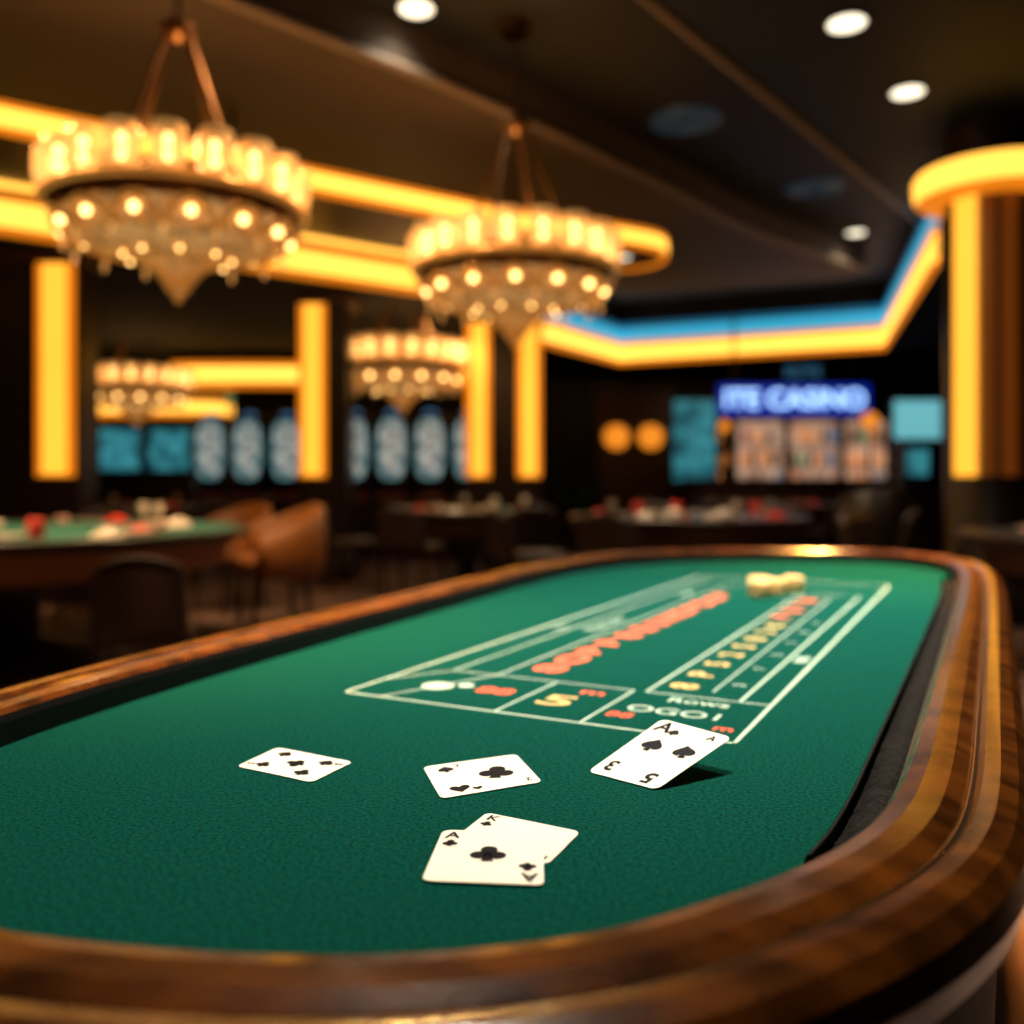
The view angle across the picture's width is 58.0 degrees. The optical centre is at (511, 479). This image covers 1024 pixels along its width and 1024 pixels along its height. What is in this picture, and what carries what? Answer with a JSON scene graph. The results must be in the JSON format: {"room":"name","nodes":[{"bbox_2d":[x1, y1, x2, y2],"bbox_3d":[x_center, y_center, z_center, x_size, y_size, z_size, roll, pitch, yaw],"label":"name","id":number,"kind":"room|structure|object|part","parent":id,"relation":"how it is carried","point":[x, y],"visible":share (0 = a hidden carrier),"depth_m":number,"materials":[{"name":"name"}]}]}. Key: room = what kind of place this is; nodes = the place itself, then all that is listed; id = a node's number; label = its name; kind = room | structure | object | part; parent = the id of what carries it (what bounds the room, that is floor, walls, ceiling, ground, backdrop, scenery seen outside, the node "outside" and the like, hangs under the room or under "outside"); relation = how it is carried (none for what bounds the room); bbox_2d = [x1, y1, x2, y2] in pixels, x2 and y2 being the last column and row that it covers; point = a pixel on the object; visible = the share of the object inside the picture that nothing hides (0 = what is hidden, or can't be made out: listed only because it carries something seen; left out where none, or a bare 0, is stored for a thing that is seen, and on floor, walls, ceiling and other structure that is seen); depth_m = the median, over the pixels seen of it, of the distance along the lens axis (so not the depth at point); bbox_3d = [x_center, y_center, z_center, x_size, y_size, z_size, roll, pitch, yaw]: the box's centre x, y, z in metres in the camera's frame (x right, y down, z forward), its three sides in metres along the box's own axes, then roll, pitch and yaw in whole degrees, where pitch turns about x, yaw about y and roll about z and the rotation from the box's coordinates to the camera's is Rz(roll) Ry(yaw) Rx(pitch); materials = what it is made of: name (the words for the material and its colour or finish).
{"room":"games hall","nodes":[
{"label":"games hall","id":0,"kind":"room"},
{"bbox_2d":[0,0,1023,376],"bbox_3d":[-0.262,-2.550,7.250,17.525,1.200,20.500,0,0,0],"label":"ceiling","id":1,"kind":"structure","parent":0,"point":[361,88],"depth_m":6.96,"materials":[{"name":"brown paint"}]},
{"bbox_2d":[99,337,194,425],"bbox_3d":[-5.200,-1.556,12.800,1.536,1.649,1.538,0,0,0],"label":"chandelier","id":2,"kind":"object","parent":1,"relation":"hanging from","point":[137,395],"visible":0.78,"depth_m":12.34,"materials":[{"name":"brown metal"}]},
{"bbox_2d":[99,394,232,420],"bbox_3d":[-5.725,-1.475,15.166,2.066,0.950,0.872,0,0,0],"label":"light strip","id":3,"kind":"object","parent":1,"relation":"hanging from","point":[194,407],"visible":0.48,"depth_m":14.77,"materials":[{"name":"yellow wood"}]},
{"bbox_2d":[31,0,310,302],"bbox_3d":[-1.700,-1.928,4.700,1.325,2.044,1.327,0,0,0],"label":"chandelier","id":4,"kind":"object","parent":1,"relation":"hanging from","point":[177,223],"visible":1,"depth_m":4.30,"materials":[{"name":"brown metal"}]},
{"bbox_3d":[-1.700,-2.635,4.700,0.220,0.630,0.220,0,0,0],"label":"suspension rod","id":5,"kind":"part","parent":4,"relation":"part of","materials":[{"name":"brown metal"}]},
{"bbox_2d":[0,192,422,295],"bbox_3d":[-4.921,-2.115,6.652,10.310,0.330,0.054,0,0,-38],"label":"ceiling light strip","id":6,"kind":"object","parent":1,"relation":"attached to","point":[21,216],"depth_m":8.97,"materials":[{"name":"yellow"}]},
{"bbox_2d":[171,358,297,393],"bbox_3d":[-4.125,-1.670,14.466,2.266,0.560,1.071,0,0,0],"label":"light strip","id":7,"kind":"object","parent":1,"relation":"hanging from","point":[221,377],"visible":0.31,"depth_m":13.94,"materials":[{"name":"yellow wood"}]},
{"bbox_2d":[0,100,667,270],"bbox_3d":[-3.251,-2.303,5.474,9.262,0.734,6.442,0,0,0],"label":"ceiling light strip","id":8,"kind":"object","parent":1,"relation":"attached to","point":[345,210],"depth_m":6.72,"materials":[{"name":"yellow plastic"}]},
{"bbox_2d":[354,371,464,394],"bbox_3d":[-1.500,-1.640,13.766,2.016,0.620,1.271,0,0,0],"label":"canopy","id":9,"kind":"object","parent":1,"relation":"hanging from","point":[460,387],"visible":0.02,"depth_m":13.87,"materials":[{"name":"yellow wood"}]},
{"bbox_2d":[353,305,469,414],"bbox_3d":[-1.250,-1.575,10.500,1.536,1.649,1.538,0,0,0],"label":"chandelier","id":10,"kind":"object","parent":1,"relation":"hanging from","point":[382,369],"visible":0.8,"depth_m":9.97,"materials":[{"name":"brown metal"}]},
{"bbox_2d":[393,0,438,20],"bbox_3d":[-0.600,-2.944,5.770,0.290,0.012,0.290,0,0,0],"label":"recessed light","id":11,"kind":"object","parent":1,"relation":"in","point":[415,10],"visible":1,"depth_m":5.78,"materials":[{"name":"white"}]},
{"bbox_2d":[407,18,621,347],"bbox_3d":[0.020,-1.906,6.000,1.385,2.088,1.388,0,0,0],"label":"chandelier","id":12,"kind":"object","parent":1,"relation":"hanging from","point":[509,283],"visible":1,"depth_m":5.58,"materials":[{"name":"brown metal"}]},
{"bbox_3d":[0.020,-2.645,6.000,0.220,0.610,0.220,0,0,0],"label":"suspension rod","id":13,"kind":"part","parent":12,"relation":"part of","materials":[{"name":"brown metal"}]},
{"bbox_2d":[620,254,634,259],"bbox_3d":[1.000,-1.964,8.150,0.180,0.012,0.180,0,0,0],"label":"recessed light","id":14,"kind":"object","parent":1,"relation":"in","point":[625,256],"visible":0.79,"depth_m":8.15,"materials":[{"name":"white"}]},
{"bbox_2d":[650,105,721,134],"bbox_3d":[1.420,-2.935,7.560,0.580,0.030,0.580,0,0,0],"label":"ceiling air vent","id":15,"kind":"object","parent":1,"relation":"in","point":[693,113],"depth_m":7.51,"materials":[{"name":"grey metal"}]},
{"bbox_2d":[541,216,939,364],"bbox_3d":[2.728,-2.290,12.067,5.265,0.680,5.693,0,0,26],"label":"ceiling light strip","id":16,"kind":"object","parent":1,"relation":"attached to","point":[861,328],"depth_m":14.40,"materials":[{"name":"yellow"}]},
{"bbox_2d":[715,293,871,417],"bbox_3d":[4.430,-1.965,14.535,2.460,1.970,0.130,0,0,0],"label":"sign","id":17,"kind":"object","parent":1,"relation":"hanging from","point":[735,400],"visible":0.94,"depth_m":14.49,"materials":[{"name":"blue plastic"}]},
{"bbox_2d":[785,178,844,197],"bbox_3d":[3.050,-2.935,9.300,0.580,0.030,0.580,0,0,0],"label":"ceiling air vent","id":18,"kind":"object","parent":1,"relation":"in","point":[824,185],"depth_m":9.24,"materials":[{"name":"grey metal"}]},
{"bbox_2d":[820,10,872,35],"bbox_3d":[1.940,-2.644,5.350,0.290,0.012,0.290,0,0,0],"label":"recessed light","id":19,"kind":"object","parent":1,"relation":"in","point":[849,24],"visible":1,"depth_m":5.34,"materials":[{"name":"white"}]},
{"bbox_2d":[843,229,868,235],"bbox_3d":[4.100,-2.944,11.000,0.290,0.012,0.290,0,0,0],"label":"recessed light","id":20,"kind":"object","parent":1,"relation":"in","point":[855,232],"visible":1,"depth_m":10.98,"materials":[{"name":"white"}]},
{"bbox_2d":[885,83,930,101],"bbox_3d":[2.700,-2.644,6.300,0.290,0.012,0.290,0,0,0],"label":"recessed light","id":21,"kind":"object","parent":1,"relation":"in","point":[913,91],"visible":1,"depth_m":6.29,"materials":[{"name":"white"}]},
{"bbox_2d":[0,535,1023,1023],"bbox_3d":[-0.250,1.100,7.250,17.500,0.100,20.500,0,0,0],"label":"floor","id":22,"kind":"structure","parent":0,"point":[1009,1004],"depth_m":7.72,"materials":[{"name":"carpet"}]},
{"bbox_2d":[0,248,103,604],"bbox_3d":[-4.050,-0.450,7.975,0.900,3.000,0.450,0,0,0],"label":"column","id":23,"kind":"structure","parent":22,"relation":"on","point":[49,302],"depth_m":7.80,"materials":[{"name":"brown wood"}]},
{"bbox_2d":[59,506,132,618],"bbox_3d":[-3.267,0.630,7.297,0.460,0.840,0.590,0,0,-10],"label":"dining chair","id":24,"kind":"object","parent":22,"relation":"on","point":[100,512],"visible":0.26,"depth_m":7.50,"materials":[{"name":"black leather"}]},
{"bbox_2d":[0,519,251,678],"bbox_3d":[-2.950,0.670,5.500,2.700,0.760,2.700,0,0,0],"label":"table","id":25,"kind":"object","parent":22,"relation":"on","point":[67,553],"visible":0.87,"depth_m":5.09,"materials":[{"name":"teal fabric"}]},
{"bbox_2d":[0,503,191,538],"bbox_3d":[-2.966,0.229,5.568,2.006,0.140,2.138,0,0,0],"label":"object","id":26,"kind":"object","parent":25,"relation":"on","point":[36,527],"visible":1,"depth_m":5.20,"materials":[{"name":"beige ceramic"}]},
{"bbox_2d":[90,556,196,664],"bbox_3d":[-1.503,0.672,3.785,0.368,0.756,0.531,0,0,-15],"label":"dining chair","id":27,"kind":"object","parent":22,"relation":"on","point":[138,602],"visible":0.73,"depth_m":3.57,"materials":[{"name":"black leather"}]},
{"bbox_2d":[99,504,197,519],"bbox_3d":[-4.400,0.670,10.200,1.800,0.760,1.800,0,0,0],"label":"round dining table","id":28,"kind":"object","parent":22,"relation":"on","point":[169,513],"visible":0.13,"depth_m":9.90,"materials":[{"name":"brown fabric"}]},
{"bbox_2d":[157,494,185,506],"label":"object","id":29,"kind":"object","parent":28,"relation":"on","point":[176,496],"depth_m":10.50,"materials":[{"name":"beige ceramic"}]},
{"bbox_2d":[99,426,199,519],"bbox_3d":[-4.800,0.175,12.160,1.300,1.750,0.280,0,0,0],"label":"machines","id":30,"kind":"object","parent":22,"relation":"on","point":[169,449],"visible":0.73,"depth_m":12.04,"materials":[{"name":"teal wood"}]},
{"bbox_2d":[193,412,228,504],"bbox_3d":[-4.250,0.045,13.045,0.480,2.010,0.610,0,0,0],"label":"machine","id":31,"kind":"object","parent":22,"relation":"on","point":[211,430],"visible":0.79,"depth_m":12.97,"materials":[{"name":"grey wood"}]},
{"bbox_2d":[191,501,232,584],"bbox_3d":[-3.209,0.630,9.512,0.590,0.840,0.460,0,0,30],"label":"dining chair","id":32,"kind":"object","parent":22,"relation":"on","point":[207,510],"visible":0.2,"depth_m":9.28,"materials":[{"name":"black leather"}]},
{"bbox_2d":[191,503,271,613],"bbox_3d":[-2.280,0.621,7.529,0.698,0.862,0.630,0,0,35],"label":"barrel armchair","id":33,"kind":"object","parent":22,"relation":"on","point":[252,514],"visible":0.34,"depth_m":7.67,"materials":[{"name":"brown leather"}]},
{"bbox_2d":[217,498,269,572],"bbox_3d":[-3.108,0.630,10.670,0.590,0.840,0.460,0,0,-20],"label":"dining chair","id":34,"kind":"object","parent":22,"relation":"on","point":[265,500],"visible":0.16,"depth_m":10.60,"materials":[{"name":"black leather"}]},
{"bbox_2d":[226,412,269,507],"bbox_3d":[-3.720,0.045,13.045,0.480,2.010,0.610,0,0,0],"label":"machine","id":35,"kind":"object","parent":22,"relation":"on","point":[249,431],"visible":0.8,"depth_m":12.98,"materials":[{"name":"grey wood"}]},
{"bbox_2d":[231,504,326,626],"bbox_3d":[-1.668,0.613,6.618,0.662,0.880,0.733,0,0,-30],"label":"barrel armchair","id":36,"kind":"object","parent":22,"relation":"on","point":[290,546],"visible":0.94,"depth_m":6.39,"materials":[{"name":"brown leather"}]},
{"bbox_2d":[265,412,299,518],"bbox_3d":[-3.180,0.045,13.045,0.480,2.010,0.610,0,0,0],"label":"machine","id":37,"kind":"object","parent":22,"relation":"on","point":[284,479],"visible":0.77,"depth_m":12.96,"materials":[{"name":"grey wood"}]},
{"bbox_2d":[294,292,358,580],"bbox_3d":[-1.960,-0.450,9.800,0.600,3.000,0.500,0,0,0],"label":"column","id":38,"kind":"structure","parent":22,"relation":"on","point":[325,319],"depth_m":9.60,"materials":[{"name":"brown wood"}]},
{"bbox_2d":[308,503,376,594],"bbox_3d":[-1.605,0.630,8.661,0.590,0.840,0.460,0,0,-25],"label":"dining chair","id":39,"kind":"object","parent":22,"relation":"on","point":[335,543],"visible":0.54,"depth_m":8.52,"materials":[{"name":"black leather"}]},
{"bbox_2d":[354,410,373,557],"bbox_3d":[-2.150,0.045,12.545,0.480,2.010,0.610,0,0,0],"label":"machine","id":40,"kind":"object","parent":22,"relation":"on","point":[363,423],"visible":0.48,"depth_m":12.46,"materials":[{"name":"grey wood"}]},
{"bbox_2d":[371,410,411,557],"bbox_3d":[-1.630,0.045,12.545,0.480,2.010,0.610,0,0,0],"label":"machine","id":41,"kind":"object","parent":22,"relation":"on","point":[392,430],"visible":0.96,"depth_m":12.46,"materials":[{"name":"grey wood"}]},
{"bbox_2d":[375,505,446,596],"bbox_3d":[-0.886,0.630,8.002,0.460,0.840,0.590,0,0,20],"label":"dining chair","id":42,"kind":"object","parent":22,"relation":"on","point":[399,528],"visible":0.88,"depth_m":7.79,"materials":[{"name":"black leather"}]},
{"bbox_2d":[410,410,448,557],"bbox_3d":[-1.110,0.045,12.545,0.480,2.010,0.610,0,0,0],"label":"machine","id":43,"kind":"object","parent":22,"relation":"on","point":[430,429],"visible":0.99,"depth_m":12.46,"materials":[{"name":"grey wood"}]},
{"bbox_2d":[450,411,466,557],"bbox_3d":[-0.590,0.045,12.545,0.480,2.010,0.610,0,0,0],"label":"machine","id":44,"kind":"object","parent":22,"relation":"on","point":[458,478],"visible":0.27,"depth_m":12.46,"materials":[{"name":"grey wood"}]},
{"bbox_2d":[421,507,518,586],"bbox_3d":[-0.450,0.670,9.200,1.600,0.760,1.600,0,0,0],"label":"round dining table","id":45,"kind":"object","parent":22,"relation":"on","point":[466,526],"visible":0.35,"depth_m":8.64,"materials":[{"name":"black wood"}]},
{"bbox_2d":[413,495,527,511],"bbox_3d":[-0.410,0.229,9.129,1.194,0.140,1.105,0,0,43],"label":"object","id":46,"kind":"object","parent":45,"relation":"on","point":[494,500],"visible":0.87,"depth_m":9.04,"materials":[{"name":"beige ceramic"}]},
{"bbox_2d":[464,315,544,569],"bbox_3d":[-0.090,-0.450,11.200,0.960,3.000,0.960,0,0,0],"label":"column","id":47,"kind":"structure","parent":22,"relation":"on","point":[503,381],"depth_m":10.74,"materials":[{"name":"brown wood"}]},
{"bbox_2d":[0,548,1023,1023],"bbox_3d":[0.296,0.632,1.677,1.108,0.836,2.883,0,0,26],"label":"table","id":48,"kind":"object","parent":22,"relation":"on","point":[852,850],"visible":1,"depth_m":0.69,"materials":[{"name":"green fabric"}]},
{"bbox_2d":[239,748,350,781],"bbox_3d":[-0.191,0.249,0.810,0.094,0.001,0.060,0,0,29],"label":"card","id":49,"kind":"object","parent":48,"relation":"on","point":[293,764],"visible":1,"depth_m":0.81,"materials":[{"name":"beige paper"}]},
{"bbox_2d":[424,755,539,797],"bbox_3d":[-0.026,0.249,0.780,0.100,0.001,0.081,0,0,-25],"label":"card","id":50,"kind":"object","parent":48,"relation":"on","point":[449,780],"visible":1,"depth_m":0.78,"materials":[{"name":"beige paper"}]},
{"bbox_2d":[423,830,543,884],"bbox_3d":[-0.017,0.248,0.610,0.078,0.001,0.088,0,0,0],"label":"card","id":51,"kind":"object","parent":48,"relation":"on","point":[459,856],"visible":1,"depth_m":0.60,"materials":[{"name":"beige paper"}]},
{"bbox_2d":[465,814,577,863],"bbox_3d":[0.002,0.249,0.644,0.080,0.001,0.062,0,0,28],"label":"card","id":52,"kind":"object","parent":48,"relation":"on","point":[556,839],"visible":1,"depth_m":0.66,"materials":[{"name":"beige paper"}]},
{"bbox_2d":[591,720,728,788],"bbox_3d":[0.127,0.234,0.790,0.101,0.031,0.070,0,0,-37],"label":"card","id":53,"kind":"object","parent":48,"relation":"on","point":[666,749],"visible":1,"depth_m":0.79,"materials":[{"name":"beige paper"}]},
{"bbox_2d":[748,575,769,580],"bbox_3d":[0.549,0.231,2.050,0.042,0.036,0.036,0,0,-40],"label":"die","id":54,"kind":"object","parent":48,"relation":"on","point":[756,577],"visible":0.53,"depth_m":2.04,"materials":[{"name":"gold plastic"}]},
{"bbox_2d":[748,580,770,597],"bbox_3d":[0.525,0.231,1.960,0.042,0.036,0.036,0,0,-23],"label":"die","id":55,"kind":"object","parent":48,"relation":"on","point":[756,588],"visible":1,"depth_m":1.95,"materials":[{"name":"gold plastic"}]},
{"bbox_2d":[766,578,786,595],"bbox_3d":[0.573,0.231,2.000,0.036,0.036,0.042,0,0,33],"label":"die","id":56,"kind":"object","parent":48,"relation":"on","point":[778,585],"visible":0.94,"depth_m":1.98,"materials":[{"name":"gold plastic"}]},
{"bbox_2d":[783,575,803,592],"bbox_3d":[0.628,0.231,2.060,0.042,0.036,0.036,0,0,-6],"label":"die","id":57,"kind":"object","parent":48,"relation":"on","point":[795,583],"visible":0.91,"depth_m":2.04,"materials":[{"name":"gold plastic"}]},
{"bbox_2d":[485,505,555,572],"bbox_3d":[0.089,0.630,8.044,0.460,0.840,0.590,0,0,-25],"label":"dining chair","id":58,"kind":"object","parent":22,"relation":"on","point":[532,526],"visible":0.57,"depth_m":7.81,"materials":[{"name":"black leather"}]},
{"bbox_2d":[484,508,568,570],"bbox_3d":[0.083,0.630,7.102,0.590,0.840,0.460,0,0,-20],"label":"dining chair","id":59,"kind":"object","parent":22,"relation":"on","point":[501,541],"visible":0.72,"depth_m":6.91,"materials":[{"name":"black leather"}]},
{"bbox_2d":[550,479,611,552],"bbox_3d":[0.994,0.513,13.359,0.917,1.074,0.784,0,0,-22],"label":"potted palm","id":60,"kind":"object","parent":22,"relation":"on","point":[583,501],"visible":0.72,"depth_m":13.27,"materials":[{"name":"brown plant"}]},
{"bbox_2d":[575,512,638,556],"bbox_3d":[0.723,0.630,6.340,0.460,0.840,0.590,0,0,30],"label":"dining chair","id":61,"kind":"object","parent":22,"relation":"on","point":[595,532],"visible":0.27,"depth_m":6.10,"materials":[{"name":"black leather"}]},
{"bbox_2d":[592,388,673,548],"bbox_3d":[1.850,-0.170,14.165,1.200,2.440,0.510,0,0,0],"label":"tall cabinet","id":62,"kind":"object","parent":22,"relation":"on","point":[632,425],"visible":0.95,"depth_m":14.00,"materials":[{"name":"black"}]},
{"bbox_2d":[639,497,661,550],"bbox_3d":[1.844,0.630,11.179,0.590,0.840,0.460,0,0,-10],"label":"dining chair","id":63,"kind":"object","parent":22,"relation":"on","point":[641,499],"visible":0.07,"depth_m":11.08,"materials":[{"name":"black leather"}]},
{"bbox_2d":[638,501,671,550],"bbox_3d":[1.450,0.630,9.055,0.460,0.840,0.590,0,0,0],"label":"dining chair","id":64,"kind":"object","parent":22,"relation":"on","point":[650,505],"visible":0.09,"depth_m":9.28,"materials":[{"name":"black leather"}]},
{"bbox_2d":[569,511,812,549],"bbox_3d":[1.450,0.670,7.600,1.960,0.760,1.960,0,0,0],"label":"round dining table","id":65,"kind":"object","parent":22,"relation":"on","point":[747,531],"visible":0.59,"depth_m":6.80,"materials":[{"name":"grey"}]},
{"bbox_2d":[594,500,785,518],"bbox_3d":[1.401,0.229,7.643,1.472,0.140,1.258,0,0,-29],"label":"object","id":66,"kind":"object","parent":65,"relation":"on","point":[676,506],"visible":0.89,"depth_m":7.39,"materials":[{"name":"beige ceramic"}]},
{"bbox_2d":[670,396,717,510],"bbox_3d":[2.825,-0.125,14.355,0.750,2.350,0.130,0,0,0],"label":"screen","id":67,"kind":"object","parent":22,"relation":"on","point":[693,419],"visible":0.46,"depth_m":14.29,"materials":[{"name":"teal glass"}]},
{"bbox_2d":[719,420,729,498],"bbox_3d":[2.950,0.110,12.800,0.240,1.880,0.240,0,0,0],"label":"floor lamp","id":68,"kind":"object","parent":22,"relation":"on","point":[724,425],"visible":0.66,"depth_m":12.79,"materials":[{"name":"orange"}]},
{"bbox_2d":[708,499,746,511],"bbox_3d":[2.462,0.630,10.296,0.460,0.840,0.590,0,0,30],"label":"dining chair","id":69,"kind":"object","parent":22,"relation":"on","point":[716,505],"visible":0.07,"depth_m":10.05,"materials":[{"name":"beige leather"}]},
{"bbox_2d":[693,502,829,522],"bbox_3d":[3.100,0.670,11.400,1.700,0.760,1.700,0,0,0],"label":"round dining table","id":70,"kind":"object","parent":22,"relation":"on","point":[816,512],"visible":0.21,"depth_m":10.81,"materials":[{"name":"grey"}]},
{"bbox_2d":[745,500,775,503],"label":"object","id":71,"kind":"object","parent":70,"relation":"on","point":[746,501],"depth_m":11.73,"materials":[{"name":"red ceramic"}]},
{"bbox_2d":[787,500,818,504],"label":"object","id":72,"kind":"object","parent":70,"relation":"on","point":[793,503],"depth_m":11.16,"materials":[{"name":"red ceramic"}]},
{"bbox_2d":[760,502,795,547],"bbox_3d":[2.385,0.630,8.715,0.460,0.840,0.590,0,0,40],"label":"dining chair","id":73,"kind":"object","parent":22,"relation":"on","point":[785,508],"visible":0.16,"depth_m":8.85,"materials":[{"name":"black leather"}]},
{"bbox_2d":[718,416,900,478],"bbox_3d":[4.525,0.000,15.150,3.550,2.100,0.400,0,0,0],"label":"shelving","id":74,"kind":"object","parent":22,"relation":"on","point":[785,432],"visible":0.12,"depth_m":15.18,"materials":[{"name":"brown wood"}]},
{"bbox_2d":[718,453,727,465],"bbox_3d":[3.435,-0.334,15.070,0.147,0.195,0.086,0,0,0],"label":"bottles","id":75,"kind":"object","parent":74,"relation":"on","point":[726,453],"depth_m":15.04,"materials":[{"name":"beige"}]},
{"bbox_2d":[726,431,729,441],"bbox_3d":[3.517,-0.708,15.070,0.049,0.163,0.086,0,0,0],"label":"bottles","id":76,"kind":"object","parent":74,"relation":"on","point":[727,432],"depth_m":15.04,"materials":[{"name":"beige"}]},
{"bbox_2d":[742,424,760,478],"bbox_3d":[3.899,-0.464,15.070,0.293,0.879,0.086,0,0,0],"label":"bottles","id":77,"kind":"object","parent":74,"relation":"on","point":[745,433],"depth_m":15.04,"materials":[{"name":"beige"}]},
{"bbox_2d":[761,427,780,478],"bbox_3d":[4.217,-0.440,15.070,0.309,0.830,0.086,0,0,0],"label":"bottles","id":78,"kind":"object","parent":74,"relation":"on","point":[769,435],"depth_m":15.04,"materials":[{"name":"beige"}]},
{"bbox_2d":[790,425,824,478],"bbox_3d":[4.811,-0.456,15.070,0.554,0.863,0.086,0,0,0],"label":"bottles","id":79,"kind":"object","parent":74,"relation":"on","point":[819,457],"depth_m":15.04,"materials":[{"name":"beige glass"}]},
{"bbox_2d":[821,425,835,441],"bbox_3d":[5.153,-0.757,15.070,0.228,0.260,0.086,0,0,0],"label":"bottles","id":80,"kind":"object","parent":74,"relation":"on","point":[833,433],"depth_m":15.04,"materials":[{"name":"beige glass"}]},
{"bbox_2d":[827,450,831,465],"bbox_3d":[5.169,-0.358,15.070,0.065,0.244,0.086,0,0,0],"label":"bottles","id":81,"kind":"object","parent":74,"relation":"on","point":[829,458],"depth_m":15.04,"materials":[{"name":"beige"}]},
{"bbox_2d":[852,423,881,441],"bbox_3d":[5.780,-0.773,15.070,0.472,0.293,0.086,0,0,0],"label":"bottles","id":82,"kind":"object","parent":74,"relation":"on","point":[854,433],"depth_m":15.04,"materials":[{"name":"beige"}]},
{"bbox_2d":[849,448,890,478],"bbox_3d":[5.828,-0.269,15.070,0.667,0.488,0.086,0,0,0],"label":"bottles","id":83,"kind":"object","parent":74,"relation":"on","point":[851,457],"depth_m":15.04,"materials":[{"name":"beige"}]},
{"bbox_2d":[682,479,943,552],"bbox_3d":[4.400,0.515,13.525,3.700,1.070,0.610,0,0,0],"label":"countertop","id":84,"kind":"structure","parent":22,"relation":"on","point":[698,490],"depth_m":13.28,"materials":[{"name":"brown wood"}]},
{"bbox_2d":[799,500,839,548],"bbox_3d":[3.536,0.630,10.202,0.460,0.840,0.590,0,0,-20],"label":"dining chair","id":85,"kind":"object","parent":22,"relation":"on","point":[828,531],"visible":0.41,"depth_m":10.01,"materials":[{"name":"black leather"}]},
{"bbox_2d":[838,511,883,549],"bbox_3d":[2.463,0.630,6.038,0.460,0.840,0.590,0,0,-40],"label":"dining chair","id":86,"kind":"object","parent":22,"relation":"on","point":[858,530],"visible":0.22,"depth_m":6.22,"materials":[{"name":"black leather"}]},
{"bbox_2d":[861,412,878,487],"bbox_3d":[5.000,0.050,12.900,0.240,2.000,0.240,0,0,0],"label":"floor lamp","id":87,"kind":"object","parent":22,"relation":"on","point":[869,420],"visible":0.65,"depth_m":12.85,"materials":[{"name":"orange"}]},
{"bbox_2d":[835,487,928,551],"bbox_3d":[3.386,0.557,8.462,0.803,0.992,0.724,0,0,20],"label":"lounge chair","id":88,"kind":"object","parent":22,"relation":"on","point":[889,506],"visible":0.48,"depth_m":8.14,"materials":[{"name":"black leather"}]},
{"bbox_2d":[896,508,919,551],"bbox_3d":[2.769,0.630,6.985,0.590,0.840,0.460,0,0,25],"label":"dining chair","id":89,"kind":"object","parent":22,"relation":"on","point":[905,544],"visible":0.25,"depth_m":6.72,"materials":[{"name":"black leather"}]},
{"bbox_2d":[889,398,942,553],"bbox_3d":[4.830,0.035,11.145,0.620,2.030,0.310,0,0,0],"label":"kiosk","id":90,"kind":"object","parent":22,"relation":"on","point":[915,422],"visible":0.71,"depth_m":10.99,"materials":[{"name":"black glass"}]},
{"bbox_2d":[912,113,1023,625],"bbox_3d":[3.640,-0.800,7.000,1.110,3.700,1.110,0,0,0],"label":"column","id":91,"kind":"structure","parent":22,"relation":"on","point":[977,190],"depth_m":6.72,"materials":[{"name":"brown wood"}]},
{"bbox_2d":[956,526,1023,575],"bbox_3d":[3.250,0.670,5.100,1.440,0.760,1.440,0,0,0],"label":"round dining table","id":92,"kind":"object","parent":22,"relation":"on","point":[1002,547],"visible":0.94,"depth_m":5.03,"materials":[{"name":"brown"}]},
{"bbox_2d":[99,377,943,534],"bbox_3d":[-0.250,-1.050,17.600,17.500,4.200,0.200,0,0,0],"label":"wall","id":93,"kind":"structure","parent":0,"point":[567,403],"depth_m":17.50,"materials":[{"name":"black paint"}]}
]}

